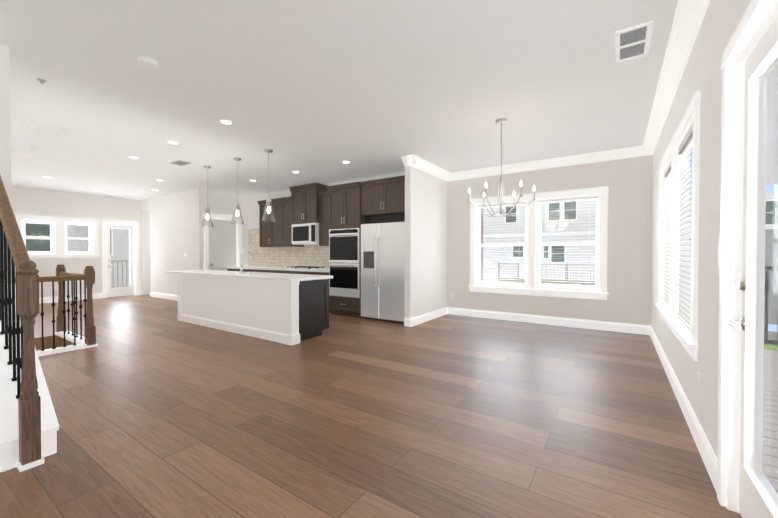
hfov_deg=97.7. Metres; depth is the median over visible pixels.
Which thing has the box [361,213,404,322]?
fridge
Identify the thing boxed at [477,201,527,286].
dining room window
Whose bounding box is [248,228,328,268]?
backsplash
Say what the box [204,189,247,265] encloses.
wall
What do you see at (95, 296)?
baseboard
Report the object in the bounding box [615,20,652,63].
ceiling vent
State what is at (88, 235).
trim
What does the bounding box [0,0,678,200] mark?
ceiling
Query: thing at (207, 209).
pendant light
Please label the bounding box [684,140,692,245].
window
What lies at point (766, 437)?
deck
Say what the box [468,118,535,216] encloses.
dining chandelier
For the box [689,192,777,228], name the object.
facade
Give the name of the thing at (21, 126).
attic hatch
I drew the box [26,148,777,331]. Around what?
backdrop
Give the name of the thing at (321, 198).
upper cabinet
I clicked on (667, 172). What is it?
window blinds
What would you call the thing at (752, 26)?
door frame
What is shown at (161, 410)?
floor
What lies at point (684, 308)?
window blinds
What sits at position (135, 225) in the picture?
door frame
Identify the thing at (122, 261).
rail
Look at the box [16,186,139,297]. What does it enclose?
wall
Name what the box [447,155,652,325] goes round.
wall
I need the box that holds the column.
[766,64,777,184]
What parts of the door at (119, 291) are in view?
glass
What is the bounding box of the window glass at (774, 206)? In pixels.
[765,201,777,223]
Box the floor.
[0,294,741,517]
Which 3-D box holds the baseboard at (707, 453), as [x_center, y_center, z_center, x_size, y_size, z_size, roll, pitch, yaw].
[2.703,1.062,3.295,0.016,0.135,4.000,0,1,34]
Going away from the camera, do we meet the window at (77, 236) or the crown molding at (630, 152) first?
the crown molding at (630, 152)
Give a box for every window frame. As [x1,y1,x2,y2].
[16,215,98,257]
[469,187,607,299]
[655,91,700,360]
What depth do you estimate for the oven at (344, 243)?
6.34 m
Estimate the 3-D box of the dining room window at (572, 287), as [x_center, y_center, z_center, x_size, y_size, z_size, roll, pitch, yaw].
[2.933,-0.250,5.606,0.899,1.504,0.103,0,1,34]
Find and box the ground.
[764,344,777,350]
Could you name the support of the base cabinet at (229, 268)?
on the floor
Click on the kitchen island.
(288, 309)
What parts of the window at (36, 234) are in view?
front window sash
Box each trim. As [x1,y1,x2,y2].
[25,222,112,254]
[484,201,595,262]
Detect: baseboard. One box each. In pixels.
[39,293,101,303]
[150,292,177,300]
[409,307,447,326]
[448,307,648,334]
[649,326,716,492]
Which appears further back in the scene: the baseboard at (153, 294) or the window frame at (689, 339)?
the baseboard at (153, 294)
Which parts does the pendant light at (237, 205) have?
stem, lamp shade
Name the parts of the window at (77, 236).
front window sash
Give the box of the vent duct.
[620,26,646,58]
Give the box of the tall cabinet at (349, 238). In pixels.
[326,183,357,317]
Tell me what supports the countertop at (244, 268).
on the base cabinet at (229, 268)
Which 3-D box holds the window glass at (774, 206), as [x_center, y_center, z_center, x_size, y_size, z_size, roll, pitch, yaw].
[30.113,-2.728,15.715,27.400,1.400,0.020,0,1,34]
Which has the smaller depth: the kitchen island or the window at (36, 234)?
the kitchen island
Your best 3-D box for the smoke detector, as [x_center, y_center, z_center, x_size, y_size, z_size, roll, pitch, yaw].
[-1.958,-1.585,2.764,0.140,0.038,0.140,0,1,34]
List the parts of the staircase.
handrail, guard rail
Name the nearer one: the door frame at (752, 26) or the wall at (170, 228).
the door frame at (752, 26)
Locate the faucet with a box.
[240,251,250,274]
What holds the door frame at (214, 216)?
attached to the wall at (221, 203)
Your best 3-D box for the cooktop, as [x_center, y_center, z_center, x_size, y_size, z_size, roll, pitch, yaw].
[-1.827,0.192,7.463,0.770,0.044,0.486,0,1,34]
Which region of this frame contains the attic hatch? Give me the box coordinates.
[11,118,41,133]
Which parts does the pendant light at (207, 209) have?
stem, lamp shade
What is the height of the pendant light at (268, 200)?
1.070 m
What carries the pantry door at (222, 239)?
in the wall at (221, 203)
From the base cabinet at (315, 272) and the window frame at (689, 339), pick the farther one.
the base cabinet at (315, 272)
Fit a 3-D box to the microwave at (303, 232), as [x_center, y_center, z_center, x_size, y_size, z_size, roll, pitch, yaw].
[-1.753,-0.585,7.564,0.766,0.520,0.399,0,1,34]
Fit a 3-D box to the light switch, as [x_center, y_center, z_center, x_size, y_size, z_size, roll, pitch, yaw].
[1.634,-0.020,1.674,0.009,0.115,0.120,0,1,34]
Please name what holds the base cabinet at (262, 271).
on the floor
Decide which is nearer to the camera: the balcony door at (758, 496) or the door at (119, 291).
the balcony door at (758, 496)
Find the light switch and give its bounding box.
[718,243,719,265]
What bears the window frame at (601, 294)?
attached to the wall at (628, 182)
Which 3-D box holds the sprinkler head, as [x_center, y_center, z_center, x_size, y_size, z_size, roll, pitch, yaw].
[-3.120,-1.593,3.058,0.064,0.030,0.062,0,1,34]
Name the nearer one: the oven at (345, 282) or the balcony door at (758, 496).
the balcony door at (758, 496)
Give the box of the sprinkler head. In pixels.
[37,78,46,83]
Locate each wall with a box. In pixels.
[0,44,15,284]
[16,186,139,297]
[140,189,203,294]
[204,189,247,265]
[248,172,403,267]
[404,165,446,317]
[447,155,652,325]
[651,0,750,457]
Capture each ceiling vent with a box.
[170,160,190,165]
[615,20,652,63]
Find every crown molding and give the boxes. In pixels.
[405,155,452,179]
[445,146,640,180]
[641,0,709,155]
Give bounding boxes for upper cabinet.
[258,199,281,246]
[282,199,289,246]
[290,183,325,222]
[318,191,325,246]
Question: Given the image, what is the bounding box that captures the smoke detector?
[137,57,157,68]
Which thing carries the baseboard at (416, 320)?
attached to the wall at (425, 193)
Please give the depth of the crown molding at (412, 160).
5.87 m
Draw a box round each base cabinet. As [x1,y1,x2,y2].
[226,267,249,271]
[262,271,285,272]
[286,271,313,274]
[314,271,325,274]
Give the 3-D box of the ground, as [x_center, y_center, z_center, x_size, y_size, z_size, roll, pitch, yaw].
[0.116,4.040,18.221,40.000,0.200,17.300,0,1,34]
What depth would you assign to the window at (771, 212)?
20.42 m
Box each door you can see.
[106,224,133,296]
[208,218,236,270]
[728,14,777,517]
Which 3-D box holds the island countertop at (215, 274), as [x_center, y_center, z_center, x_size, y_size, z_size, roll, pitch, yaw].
[-2.502,0.255,5.587,3.470,0.040,0.705,0,1,34]
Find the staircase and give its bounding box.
[0,176,97,471]
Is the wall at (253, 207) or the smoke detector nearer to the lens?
the smoke detector
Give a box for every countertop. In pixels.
[164,271,327,282]
[238,267,325,270]
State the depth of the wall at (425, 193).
5.94 m
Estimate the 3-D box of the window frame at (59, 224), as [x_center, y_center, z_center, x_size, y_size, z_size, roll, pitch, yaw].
[-8.219,-0.526,8.480,0.176,1.000,1.488,0,1,34]
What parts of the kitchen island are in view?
white panel, panel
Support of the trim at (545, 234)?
attached to the backdrop
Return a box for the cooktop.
[285,266,325,269]
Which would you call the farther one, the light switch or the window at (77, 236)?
the window at (77, 236)
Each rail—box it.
[111,260,129,287]
[764,266,777,344]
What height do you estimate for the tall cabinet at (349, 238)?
2.451 m
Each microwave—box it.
[290,219,317,246]
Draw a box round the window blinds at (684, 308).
[677,125,692,330]
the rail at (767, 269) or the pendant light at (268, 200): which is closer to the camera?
the rail at (767, 269)
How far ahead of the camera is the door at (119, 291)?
9.51 m
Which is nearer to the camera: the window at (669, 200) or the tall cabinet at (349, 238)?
the window at (669, 200)
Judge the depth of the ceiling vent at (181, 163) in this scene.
5.81 m
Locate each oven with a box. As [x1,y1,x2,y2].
[329,228,359,262]
[329,263,359,297]
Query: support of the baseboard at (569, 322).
attached to the wall at (628, 182)
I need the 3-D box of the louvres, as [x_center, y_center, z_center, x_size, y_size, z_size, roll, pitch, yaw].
[1.806,-1.595,2.524,0.154,0.008,0.399,0,1,34]
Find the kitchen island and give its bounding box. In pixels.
[177,275,328,345]
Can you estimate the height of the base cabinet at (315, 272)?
0.816 m
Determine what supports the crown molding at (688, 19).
attached to the wall at (702, 72)
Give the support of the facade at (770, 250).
attached to the facade at (768, 196)
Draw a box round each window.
[23,220,52,253]
[66,223,91,253]
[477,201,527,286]
[537,195,598,290]
[667,173,670,240]
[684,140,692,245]
[765,199,777,225]
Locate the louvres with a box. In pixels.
[620,27,646,59]
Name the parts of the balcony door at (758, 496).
handle, glass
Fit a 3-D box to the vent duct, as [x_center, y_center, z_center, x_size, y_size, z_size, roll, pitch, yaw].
[1.806,-1.600,2.525,0.154,0.001,0.404,0,1,34]
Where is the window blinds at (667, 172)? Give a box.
[663,162,670,308]
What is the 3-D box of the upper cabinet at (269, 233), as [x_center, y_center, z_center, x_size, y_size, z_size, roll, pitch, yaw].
[-2.729,-0.841,8.257,0.894,1.095,0.323,0,1,34]
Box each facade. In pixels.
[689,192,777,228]
[689,229,777,324]
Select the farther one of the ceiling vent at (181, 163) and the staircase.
the ceiling vent at (181, 163)
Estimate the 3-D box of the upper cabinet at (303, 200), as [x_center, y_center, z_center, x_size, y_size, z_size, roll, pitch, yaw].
[-1.752,-1.180,7.558,0.790,0.790,0.394,0,1,34]
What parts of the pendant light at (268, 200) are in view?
stem, lamp shade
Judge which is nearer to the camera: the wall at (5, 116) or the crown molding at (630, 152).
the wall at (5, 116)
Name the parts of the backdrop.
neighbour glass, neighbour glass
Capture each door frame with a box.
[101,220,138,297]
[204,214,240,269]
[717,0,777,512]
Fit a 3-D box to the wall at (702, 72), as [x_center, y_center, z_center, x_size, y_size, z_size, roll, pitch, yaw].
[2.004,-0.226,2.140,0.085,2.740,6.970,0,1,34]
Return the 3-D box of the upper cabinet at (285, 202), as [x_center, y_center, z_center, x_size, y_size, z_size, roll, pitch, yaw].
[-2.259,-0.837,7.944,0.477,1.095,0.323,0,1,34]
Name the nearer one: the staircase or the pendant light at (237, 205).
the staircase
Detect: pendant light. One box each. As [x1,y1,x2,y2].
[201,166,213,226]
[231,157,243,224]
[262,149,275,221]
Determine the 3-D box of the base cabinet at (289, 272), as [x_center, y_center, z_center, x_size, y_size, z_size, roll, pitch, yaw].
[-1.788,0.664,7.474,1.018,0.816,0.613,0,1,34]
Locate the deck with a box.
[762,349,777,493]

